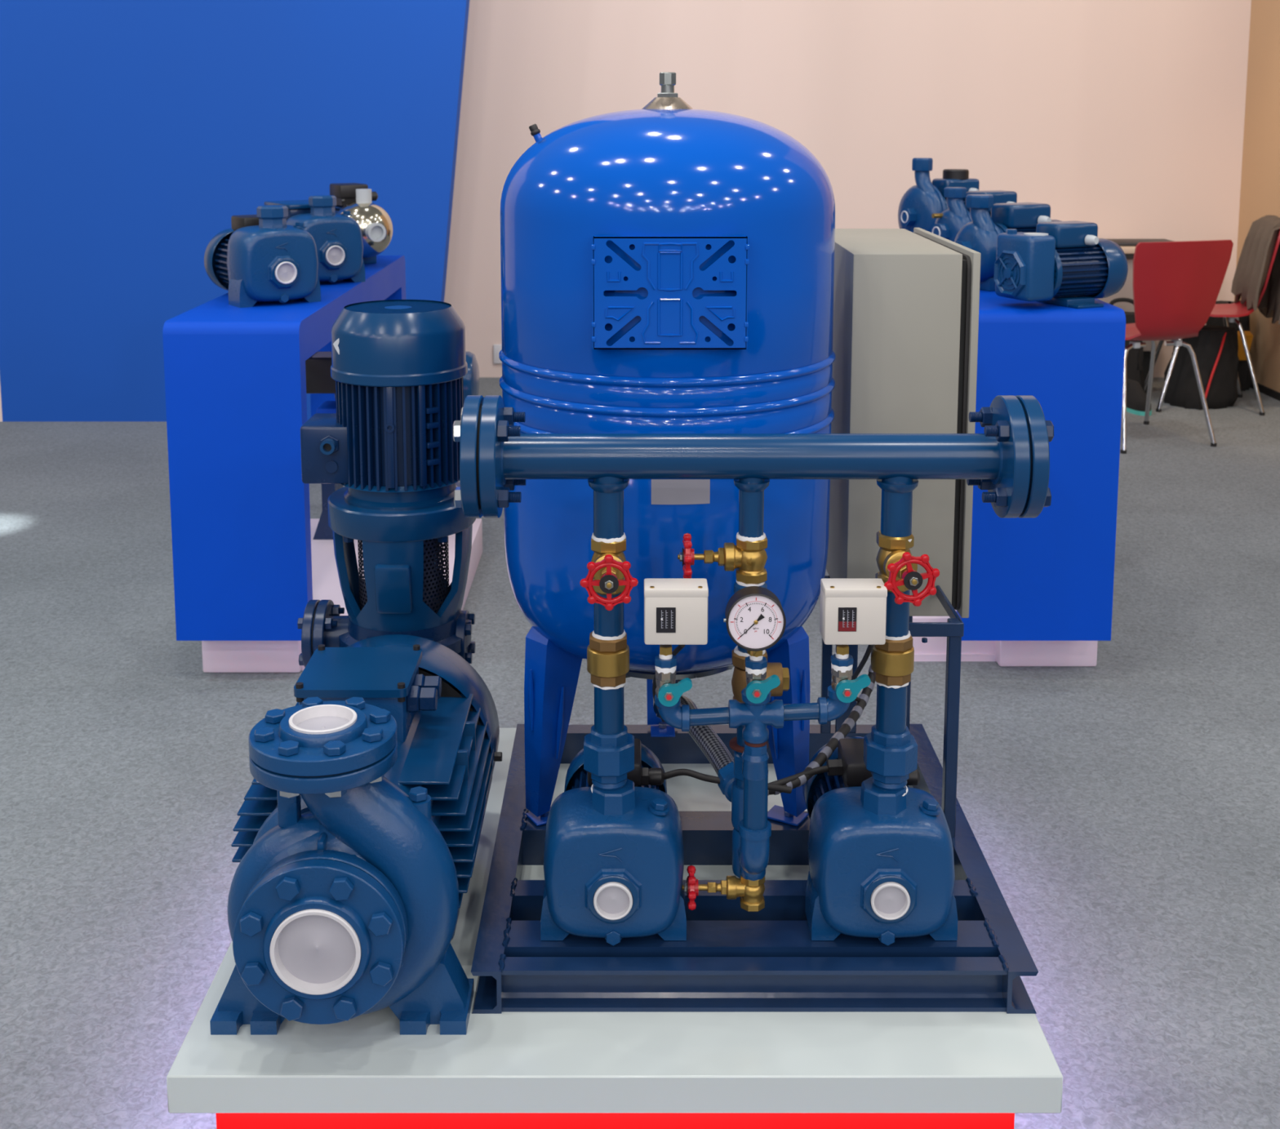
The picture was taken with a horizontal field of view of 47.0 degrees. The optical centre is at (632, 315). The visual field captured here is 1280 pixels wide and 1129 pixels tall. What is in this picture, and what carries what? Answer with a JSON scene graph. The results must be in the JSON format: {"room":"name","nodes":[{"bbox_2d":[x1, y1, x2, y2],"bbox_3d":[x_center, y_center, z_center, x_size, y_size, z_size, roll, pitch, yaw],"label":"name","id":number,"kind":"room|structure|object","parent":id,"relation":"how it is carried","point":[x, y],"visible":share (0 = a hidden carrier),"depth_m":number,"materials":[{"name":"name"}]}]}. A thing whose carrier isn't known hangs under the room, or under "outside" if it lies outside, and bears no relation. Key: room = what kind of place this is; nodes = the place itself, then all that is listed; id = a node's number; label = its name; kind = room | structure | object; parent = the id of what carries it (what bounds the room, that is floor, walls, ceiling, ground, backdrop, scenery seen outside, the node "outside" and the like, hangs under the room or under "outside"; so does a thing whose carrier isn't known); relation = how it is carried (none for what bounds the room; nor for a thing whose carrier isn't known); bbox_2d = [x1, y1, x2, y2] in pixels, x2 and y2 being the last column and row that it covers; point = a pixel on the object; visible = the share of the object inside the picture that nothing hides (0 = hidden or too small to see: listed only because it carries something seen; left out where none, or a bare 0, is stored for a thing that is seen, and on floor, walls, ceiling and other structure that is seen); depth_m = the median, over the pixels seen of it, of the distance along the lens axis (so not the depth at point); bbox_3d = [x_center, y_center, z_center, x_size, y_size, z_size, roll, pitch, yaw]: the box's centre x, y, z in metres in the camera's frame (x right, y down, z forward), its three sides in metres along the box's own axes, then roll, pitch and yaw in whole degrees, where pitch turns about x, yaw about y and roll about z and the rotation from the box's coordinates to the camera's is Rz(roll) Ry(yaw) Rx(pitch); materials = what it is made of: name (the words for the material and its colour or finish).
{"room":"trade show booth","nodes":[
{"label":"trade show booth","id":0,"kind":"room"},
{"bbox_2d":[0,0,469,421],"bbox_3d":[-1.670,-1.319,6.368,2.276,3.600,0.120,0,8,0],"label":"wall","id":1,"kind":"structure","parent":0,"point":[133,133],"depth_m":6.39,"materials":[{"name":"blue paint"}]},
{"bbox_2d":[0,386,2,421],"bbox_3d":[-2.823,-1.319,6.368,0.030,3.600,0.120,0,8,0],"label":"trim","id":2,"kind":"structure","parent":1,"relation":"attached to","point":[1,413],"depth_m":6.55,"materials":[{"name":"white"}]},
{"bbox_2d":[297,299,475,667],"bbox_3d":[-0.436,0.404,2.626,0.314,0.850,0.261,0,8,0],"label":"pump","id":3,"kind":"object","parent":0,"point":[398,368],"visible":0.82,"depth_m":2.52,"materials":[{"name":"paint"}]},
{"bbox_2d":[344,300,450,313],"bbox_3d":[-0.409,-0.014,2.568,0.186,0.002,0.186,0,8,0],"label":"cap","id":4,"kind":"object","parent":3,"relation":"attached to","point":[375,306],"depth_m":2.57,"materials":[{"name":"paint"}]},
{"bbox_2d":[0,377,1279,1128],"bbox_3d":[0.000,1.183,1.681,18.000,0.050,15.000,0,8,0],"label":"floor","id":5,"kind":"structure","parent":0,"point":[1123,811],"depth_m":3.06,"materials":[{"name":"carpet"}]},
{"bbox_2d":[162,255,482,672],"bbox_3d":[-0.781,0.342,4.299,0.634,0.886,1.620,0,8,0],"label":"display stand","id":6,"kind":"object","parent":5,"relation":"on","point":[248,563],"visible":0.7,"depth_m":3.50,"materials":[{"name":"blue plastic"}]},
{"bbox_2d":[204,204,320,307],"bbox_3d":[-0.982,-0.169,3.856,0.216,0.250,0.389,-6,10,-35],"label":"pump","id":7,"kind":"object","parent":6,"relation":"on","point":[262,258],"visible":1,"depth_m":3.72,"materials":[{"name":"paint"}]},
{"bbox_2d":[256,204,288,228],"bbox_3d":[-0.917,-0.246,3.752,0.078,0.067,0.078,0,8,0],"label":"outlet","id":8,"kind":"object","parent":7,"relation":"attached to","point":[270,216],"depth_m":3.72,"materials":[{"name":"paint"}]},
{"bbox_2d":[264,195,365,282],"bbox_3d":[-0.946,-0.230,4.291,0.216,0.250,0.389,-6,10,-35],"label":"pump","id":9,"kind":"object","parent":6,"relation":"on","point":[338,237],"visible":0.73,"depth_m":4.16,"materials":[{"name":"paint"}]},
{"bbox_2d":[308,195,336,216],"bbox_3d":[-0.881,-0.308,4.187,0.078,0.067,0.078,0,8,0],"label":"outlet","id":10,"kind":"object","parent":9,"relation":"attached to","point":[320,205],"depth_m":4.16,"materials":[{"name":"paint"}]},
{"bbox_2d":[329,182,393,264],"bbox_3d":[-0.900,-0.296,4.738,0.184,0.255,0.442,-5,9,-30],"label":"pump","id":11,"kind":"object","parent":6,"relation":"on","point":[375,224],"visible":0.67,"depth_m":4.61,"materials":[{"name":"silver metal"}]},
{"bbox_2d":[305,351,479,539],"bbox_3d":[-0.707,0.376,4.395,0.497,0.568,0.200,0,8,0],"label":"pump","id":12,"kind":"object","parent":6,"relation":"on","point":[317,366],"visible":0.19,"depth_m":4.30,"materials":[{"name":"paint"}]},
{"bbox_2d":[209,634,502,1035],"bbox_3d":[-0.382,0.690,2.126,0.347,0.424,0.674,0,8,0],"label":"pump","id":13,"kind":"object","parent":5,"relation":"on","point":[358,826],"visible":1,"depth_m":1.87,"materials":[{"name":"paint"}]},
{"bbox_2d":[166,728,1062,1128],"bbox_3d":[-0.022,0.967,2.358,1.116,0.189,1.042,0,8,0],"label":"plinth","id":14,"kind":"object","parent":5,"relation":"on","point":[508,1070],"visible":0.4,"depth_m":1.87,"materials":[{"name":"white paint"}]},
{"bbox_2d":[471,575,1038,1013],"bbox_3d":[0.162,0.669,2.320,0.752,0.411,0.793,0,8,0],"label":"base frame","id":15,"kind":"object","parent":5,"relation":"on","point":[732,958],"visible":0.69,"depth_m":2.01,"materials":[{"name":"paint"}]},
{"bbox_2d":[540,738,686,946],"bbox_3d":[-0.026,0.735,2.145,0.200,0.209,0.360,0,8,0],"label":"pump","id":16,"kind":"object","parent":15,"relation":"on","point":[614,860],"visible":0.88,"depth_m":1.99,"materials":[{"name":"paint"}]},
{"bbox_2d":[583,532,634,793],"bbox_3d":[-0.032,0.474,2.006,0.069,0.365,0.069,0,8,0],"label":"riser pipe","id":17,"kind":"object","parent":16,"relation":"on","point":[609,748],"visible":0.87,"depth_m":2.00,"materials":[{"name":"metal"}]},
{"bbox_2d":[586,631,629,687],"bbox_3d":[-0.033,0.466,2.004,0.058,0.067,0.058,0,8,0],"label":"valve","id":18,"kind":"object","parent":17,"relation":"on","point":[607,660],"visible":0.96,"depth_m":1.98,"materials":[{"name":"gold metal"}]},
{"bbox_2d":[579,537,638,610],"bbox_3d":[-0.030,0.339,1.951,0.076,0.076,0.120,0,8,0],"label":"valve","id":19,"kind":"object","parent":17,"relation":"attached to","point":[609,574],"visible":1,"depth_m":1.90,"materials":[{"name":"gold metal"}]},
{"bbox_2d":[453,395,1053,539],"bbox_3d":[0.157,0.203,1.967,0.778,0.193,0.163,0,8,0],"label":"discharge manifold","id":20,"kind":"object","parent":17,"relation":"attached to","point":[1011,460],"visible":1,"depth_m":1.94,"materials":[{"name":"paint"}]},
{"bbox_2d":[717,531,768,878],"bbox_3d":[0.151,0.531,2.039,0.053,0.488,0.107,-3,8,-17],"label":"return line","id":21,"kind":"object","parent":20,"relation":"attached to","point":[731,776],"visible":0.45,"depth_m":2.02,"materials":[{"name":"paint"}]},
{"bbox_2d":[677,533,767,584],"bbox_3d":[0.121,0.325,1.985,0.122,0.064,0.063,0,8,0],"label":"valve","id":22,"kind":"object","parent":21,"relation":"attached to","point":[749,558],"visible":0.99,"depth_m":1.97,"materials":[{"name":"gold metal"}]},
{"bbox_2d":[681,865,764,911],"bbox_3d":[0.125,0.788,2.030,0.115,0.062,0.062,0,8,0],"label":"valve","id":23,"kind":"object","parent":21,"relation":"attached to","point":[750,892],"visible":0.98,"depth_m":2.02,"materials":[{"name":"gold metal"}]},
{"bbox_2d":[654,684,850,880],"bbox_3d":[0.160,0.630,1.978,0.261,0.292,0.094,0,8,0],"label":"pipe","id":24,"kind":"object","parent":21,"relation":"attached to","point":[754,828],"visible":0.88,"depth_m":1.93,"materials":[{"name":"metal"}]},
{"bbox_2d":[654,644,692,706],"bbox_3d":[0.053,0.470,1.922,0.048,0.077,0.042,0,8,0],"label":"valve","id":25,"kind":"object","parent":24,"relation":"on","point":[668,693],"visible":0.99,"depth_m":1.91,"materials":[{"name":"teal metal"}]},
{"bbox_2d":[644,578,708,644],"bbox_3d":[0.056,0.386,1.918,0.083,0.081,0.052,0,8,0],"label":"switch","id":26,"kind":"object","parent":25,"relation":"on","point":[676,610],"visible":1,"depth_m":1.90,"materials":[{"name":"white metal"}]},
{"bbox_2d":[652,644,684,721],"bbox_3d":[0.049,0.541,2.151,0.026,0.278,0.395,0,8,-2],"label":"cable","id":27,"kind":"object","parent":26,"relation":"attached to","point":[679,647],"visible":0.41,"depth_m":2.23,"materials":[{"name":"rubber"}]},
{"bbox_2d":[739,863,765,880],"bbox_3d":[0.166,0.755,2.025,0.036,0.032,0.036,0,8,0],"label":"outlet","id":28,"kind":"object","parent":24,"relation":"attached to","point":[745,875],"depth_m":2.01,"materials":[{"name":"paint"}]},
{"bbox_2d":[745,650,780,703],"bbox_3d":[0.169,0.471,1.922,0.044,0.071,0.042,0,8,0],"label":"valve","id":29,"kind":"object","parent":24,"relation":"on","point":[757,688],"visible":0.98,"depth_m":1.91,"materials":[{"name":"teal metal"}]},
{"bbox_2d":[723,586,786,655],"bbox_3d":[0.157,0.398,1.904,0.079,0.093,0.045,0,8,0],"label":"pressure gauge","id":30,"kind":"object","parent":29,"relation":"on","point":[755,620],"visible":1,"depth_m":1.89,"materials":[{"name":"black plastic"}]},
{"bbox_2d":[746,649,756,655],"bbox_3d":[0.158,0.428,1.917,0.017,0.030,0.027,0,8,0],"label":"socket","id":31,"kind":"object","parent":30,"relation":"attached to","point":[752,653],"depth_m":1.92,"materials":[{"name":"gold metal"}]},
{"bbox_2d":[831,644,871,702],"bbox_3d":[0.284,0.466,1.922,0.048,0.070,0.042,0,8,0],"label":"valve","id":32,"kind":"object","parent":24,"relation":"on","point":[846,689],"visible":1,"depth_m":1.91,"materials":[{"name":"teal metal"}]},
{"bbox_2d":[819,578,887,644],"bbox_3d":[0.287,0.386,1.918,0.081,0.081,0.052,0,8,0],"label":"switch","id":33,"kind":"object","parent":32,"relation":"on","point":[853,611],"visible":1,"depth_m":1.90,"materials":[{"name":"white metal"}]},
{"bbox_2d":[851,644,873,702],"bbox_3d":[0.329,0.527,2.161,0.035,0.249,0.398,1,8,8],"label":"cable","id":34,"kind":"object","parent":33,"relation":"attached to","point":[869,647],"visible":0.56,"depth_m":2.05,"materials":[{"name":"rubber"}]},
{"bbox_2d":[731,648,789,702],"bbox_3d":[0.174,0.496,2.009,0.078,0.080,0.049,0,8,0],"label":"valve","id":35,"kind":"object","parent":21,"relation":"on","point":[739,683],"visible":0.5,"depth_m":1.99,"materials":[{"name":"gold metal"}]},
{"bbox_2d":[663,768,791,793],"bbox_3d":[0.131,0.669,2.106,0.193,0.028,0.038,2,8,16],"label":"power cable","id":36,"kind":"object","parent":16,"relation":"attached to","point":[677,772],"visible":0.74,"depth_m":2.11,"materials":[{"name":"rubber"}]},
{"bbox_2d":[498,71,835,826],"bbox_3d":[0.056,0.205,2.398,0.541,1.188,0.548,0,8,0],"label":"tank","id":37,"kind":"object","parent":15,"relation":"on","point":[667,265],"visible":0.84,"depth_m":2.16,"materials":[{"name":"metal"}]},
{"bbox_2d":[653,698,660,718],"bbox_3d":[0.060,0.627,2.436,0.052,0.070,0.092,0,8,0],"label":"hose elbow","id":38,"kind":"object","parent":37,"relation":"attached to","point":[655,710],"visible":0.09,"depth_m":2.40,"materials":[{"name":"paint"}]},
{"bbox_2d":[680,695,733,776],"bbox_3d":[0.101,0.644,2.261,0.036,0.060,0.322,-2,8,-15],"label":"hose","id":39,"kind":"object","parent":38,"relation":"attached to","point":[716,752],"visible":0.42,"depth_m":2.18,"materials":[{"name":"silver metal"}]},
{"bbox_2d":[768,665,875,795],"bbox_3d":[0.310,0.602,2.248,0.050,0.122,0.414,5,10,33],"label":"cable","id":40,"kind":"object","parent":15,"relation":"attached to","point":[848,724],"visible":0.61,"depth_m":2.24,"materials":[{"name":"rubber"}]},
{"bbox_2d":[802,736,957,946],"bbox_3d":[0.346,0.735,2.145,0.200,0.209,0.360,0,8,0],"label":"pump","id":41,"kind":"object","parent":15,"relation":"on","point":[882,862],"visible":0.9,"depth_m":1.99,"materials":[{"name":"blue metal"}]},
{"bbox_2d":[768,759,843,785],"bbox_3d":[0.252,0.668,2.135,0.148,0.027,0.032,-5,9,-30],"label":"cable","id":42,"kind":"object","parent":41,"relation":"attached to","point":[834,766],"visible":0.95,"depth_m":2.15,"materials":[{"name":"rubber"}]},
{"bbox_2d":[863,538,917,795],"bbox_3d":[0.354,0.474,2.006,0.069,0.365,0.069,0,8,0],"label":"riser pipe","id":43,"kind":"object","parent":41,"relation":"on","point":[890,749],"visible":0.79,"depth_m":2.00,"materials":[{"name":"metal"}]},
{"bbox_2d":[870,634,914,686],"bbox_3d":[0.354,0.465,2.004,0.058,0.065,0.058,0,8,0],"label":"valve","id":44,"kind":"object","parent":43,"relation":"attached to","point":[892,662],"visible":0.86,"depth_m":1.98,"materials":[{"name":"gold metal"}]},
{"bbox_2d":[875,530,939,606],"bbox_3d":[0.362,0.335,1.950,0.073,0.076,0.120,0,8,0],"label":"valve","id":45,"kind":"object","parent":43,"relation":"attached to","point":[896,565],"visible":1,"depth_m":1.91,"materials":[{"name":"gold metal"}]},
{"bbox_2d":[826,227,981,617],"bbox_3d":[0.456,0.165,2.650,0.204,0.609,0.507,0,8,0],"label":"cabinet","id":46,"kind":"object","parent":15,"relation":"on","point":[906,303],"visible":0.65,"depth_m":2.40,"materials":[{"name":"metal"}]},
{"bbox_2d":[911,289,1125,666],"bbox_3d":[0.887,0.328,4.298,0.546,0.914,1.620,0,8,0],"label":"display stand","id":47,"kind":"object","parent":5,"relation":"on","point":[1042,586],"visible":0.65,"depth_m":3.50,"materials":[{"name":"blue plastic"}]},
{"bbox_2d":[897,157,979,232],"bbox_3d":[1.042,-0.364,4.828,0.360,0.309,0.214,-4,9,-24],"label":"pump","id":48,"kind":"object","parent":47,"relation":"on","point":[917,206],"visible":0.54,"depth_m":4.75,"materials":[{"name":"paint"}]},
{"bbox_2d":[911,157,935,191],"bbox_3d":[0.945,-0.423,4.751,0.081,0.170,0.109,0,8,0],"label":"outlet","id":49,"kind":"object","parent":48,"relation":"attached to","point":[922,166],"depth_m":4.74,"materials":[{"name":"paint"}]},
{"bbox_2d":[931,186,1017,241],"bbox_3d":[1.066,-0.273,4.448,0.360,0.234,0.170,-4,9,-24],"label":"pump","id":50,"kind":"object","parent":47,"relation":"on","point":[948,223],"visible":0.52,"depth_m":4.37,"materials":[{"name":"paint"}]},
{"bbox_2d":[943,186,968,217],"bbox_3d":[0.965,-0.319,4.381,0.074,0.123,0.093,0,8,0],"label":"outlet","id":51,"kind":"object","parent":50,"relation":"attached to","point":[954,195],"depth_m":4.36,"materials":[{"name":"paint"}]},
{"bbox_2d":[954,194,1061,291],"bbox_3d":[1.002,-0.197,3.864,0.360,0.246,0.170,-4,9,-24],"label":"pump","id":52,"kind":"object","parent":47,"relation":"on","point":[980,234],"visible":0.48,"depth_m":3.79,"materials":[{"name":"paint"}]},
{"bbox_2d":[965,194,995,231],"bbox_3d":[0.900,-0.244,3.796,0.077,0.134,0.098,0,8,0],"label":"outlet","id":53,"kind":"object","parent":52,"relation":"attached to","point":[979,205],"depth_m":3.78,"materials":[{"name":"paint"}]},
{"bbox_2d":[994,220,1128,308],"bbox_3d":[1.029,-0.125,3.525,0.324,0.198,0.160,-4,9,-24],"label":"pump","id":54,"kind":"object","parent":47,"relation":"on","point":[1065,264],"visible":1,"depth_m":3.48,"materials":[{"name":"paint"}]},
{"bbox_2d":[1097,246,1151,394],"bbox_3d":[2.225,0.000,7.311,0.650,0.725,0.480,0,8,0],"label":"table","id":55,"kind":"object","parent":5,"relation":"on","point":[1126,291],"visible":0.02,"depth_m":7.09,"materials":[{"name":"white"}]},
{"bbox_2d":[1104,238,1174,246],"bbox_3d":[2.487,-0.359,7.200,0.320,0.016,0.240,0,8,0],"label":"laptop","id":56,"kind":"object","parent":55,"relation":"on","point":[1121,242],"visible":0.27,"depth_m":7.18,"materials":[{"name":"black plastic"}]},
{"bbox_2d":[1109,297,1144,391],"bbox_3d":[2.332,0.159,7.013,0.217,0.494,0.174,1,8,10],"label":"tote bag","id":57,"kind":"object","parent":5,"relation":"on","point":[1135,371],"visible":0.26,"depth_m":6.95,"materials":[{"name":"black fabric"}]},
{"bbox_2d":[1126,378,1151,415],"bbox_3d":[2.325,0.374,6.808,0.104,0.125,0.280,-1,8,-4],"label":"sneaker","id":58,"kind":"object","parent":5,"relation":"on","point":[1136,397],"visible":0.61,"depth_m":6.74,"materials":[{"name":"black fabric"}]},
{"bbox_2d":[1120,240,1233,453],"bbox_3d":[2.137,0.095,6.151,0.455,0.860,0.521,-2,8,-16],"label":"shell chair","id":59,"kind":"object","parent":5,"relation":"on","point":[1176,285],"visible":0.79,"depth_m":5.92,"materials":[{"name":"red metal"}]},
{"bbox_2d":[1164,324,1239,409],"bbox_3d":[2.681,0.238,6.927,0.320,0.360,0.300,-3,9,-20],"label":"bag","id":60,"kind":"object","parent":5,"relation":"on","point":[1215,347],"visible":0.88,"depth_m":6.83,"materials":[{"name":"black fabric"}]},
{"bbox_2d":[1144,229,1279,415],"bbox_3d":[2.703,-0.008,6.882,0.521,0.860,0.455,1,8,10],"label":"shell chair","id":61,"kind":"object","parent":5,"relation":"on","point":[1234,310],"visible":0.48,"depth_m":6.75,"materials":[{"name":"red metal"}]},
{"bbox_2d":[1231,214,1279,324],"bbox_3d":[2.926,-0.218,6.813,0.191,0.493,0.468,1,8,9],"label":"jacket","id":62,"kind":"object","parent":61,"relation":"on","point":[1252,268],"visible":0.95,"depth_m":6.79,"materials":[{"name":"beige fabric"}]},
{"bbox_2d":[1205,300,1252,391],"bbox_3d":[2.981,0.146,7.369,0.187,0.420,0.311,-1,8,-5],"label":"shoulder bag","id":63,"kind":"object","parent":5,"relation":"on","point":[1245,379],"visible":0.14,"depth_m":7.25,"materials":[{"name":"black fabric"}]},
{"bbox_2d":[1237,330,1253,359],"bbox_3d":[2.945,0.145,7.150,0.100,0.145,0.091,0,8,0],"label":"packet","id":64,"kind":"object","parent":63,"relation":"on","point":[1242,356],"visible":0.34,"depth_m":7.12,"materials":[{"name":"orange paper"}]},
{"bbox_2d":[444,0,1251,377],"bbox_3d":[-1.950,-1.766,7.396,10.100,4.200,0.100,0,8,0],"label":"wall","id":65,"kind":"structure","parent":0,"point":[1125,117],"depth_m":7.44,"materials":[{"name":"beige paint"}]},
{"bbox_2d":[493,344,502,363],"bbox_3d":[-0.689,0.198,7.614,0.060,0.100,0.015,0,8,0],"label":"wall socket","id":66,"kind":"object","parent":65,"relation":"attached to","point":[496,348],"visible":0.54,"depth_m":7.61,"materials":[{"name":"white plastic"}]},
{"bbox_2d":[1234,0,1279,392],"bbox_3d":[3.150,-1.577,6.049,0.100,4.200,2.820,0,8,0],"label":"wall","id":67,"kind":"structure","parent":0,"point":[1260,193],"depth_m":7.24,"materials":[{"name":"beige paint"}]},
{"bbox_2d":[1249,382,1279,400],"bbox_3d":[3.094,0.492,6.290,0.012,0.035,2.720,0,8,0],"label":"baseboard","id":68,"kind":"structure","parent":67,"relation":"attached to","point":[1264,389],"depth_m":7.15,"materials":[{"name":"black wood"}]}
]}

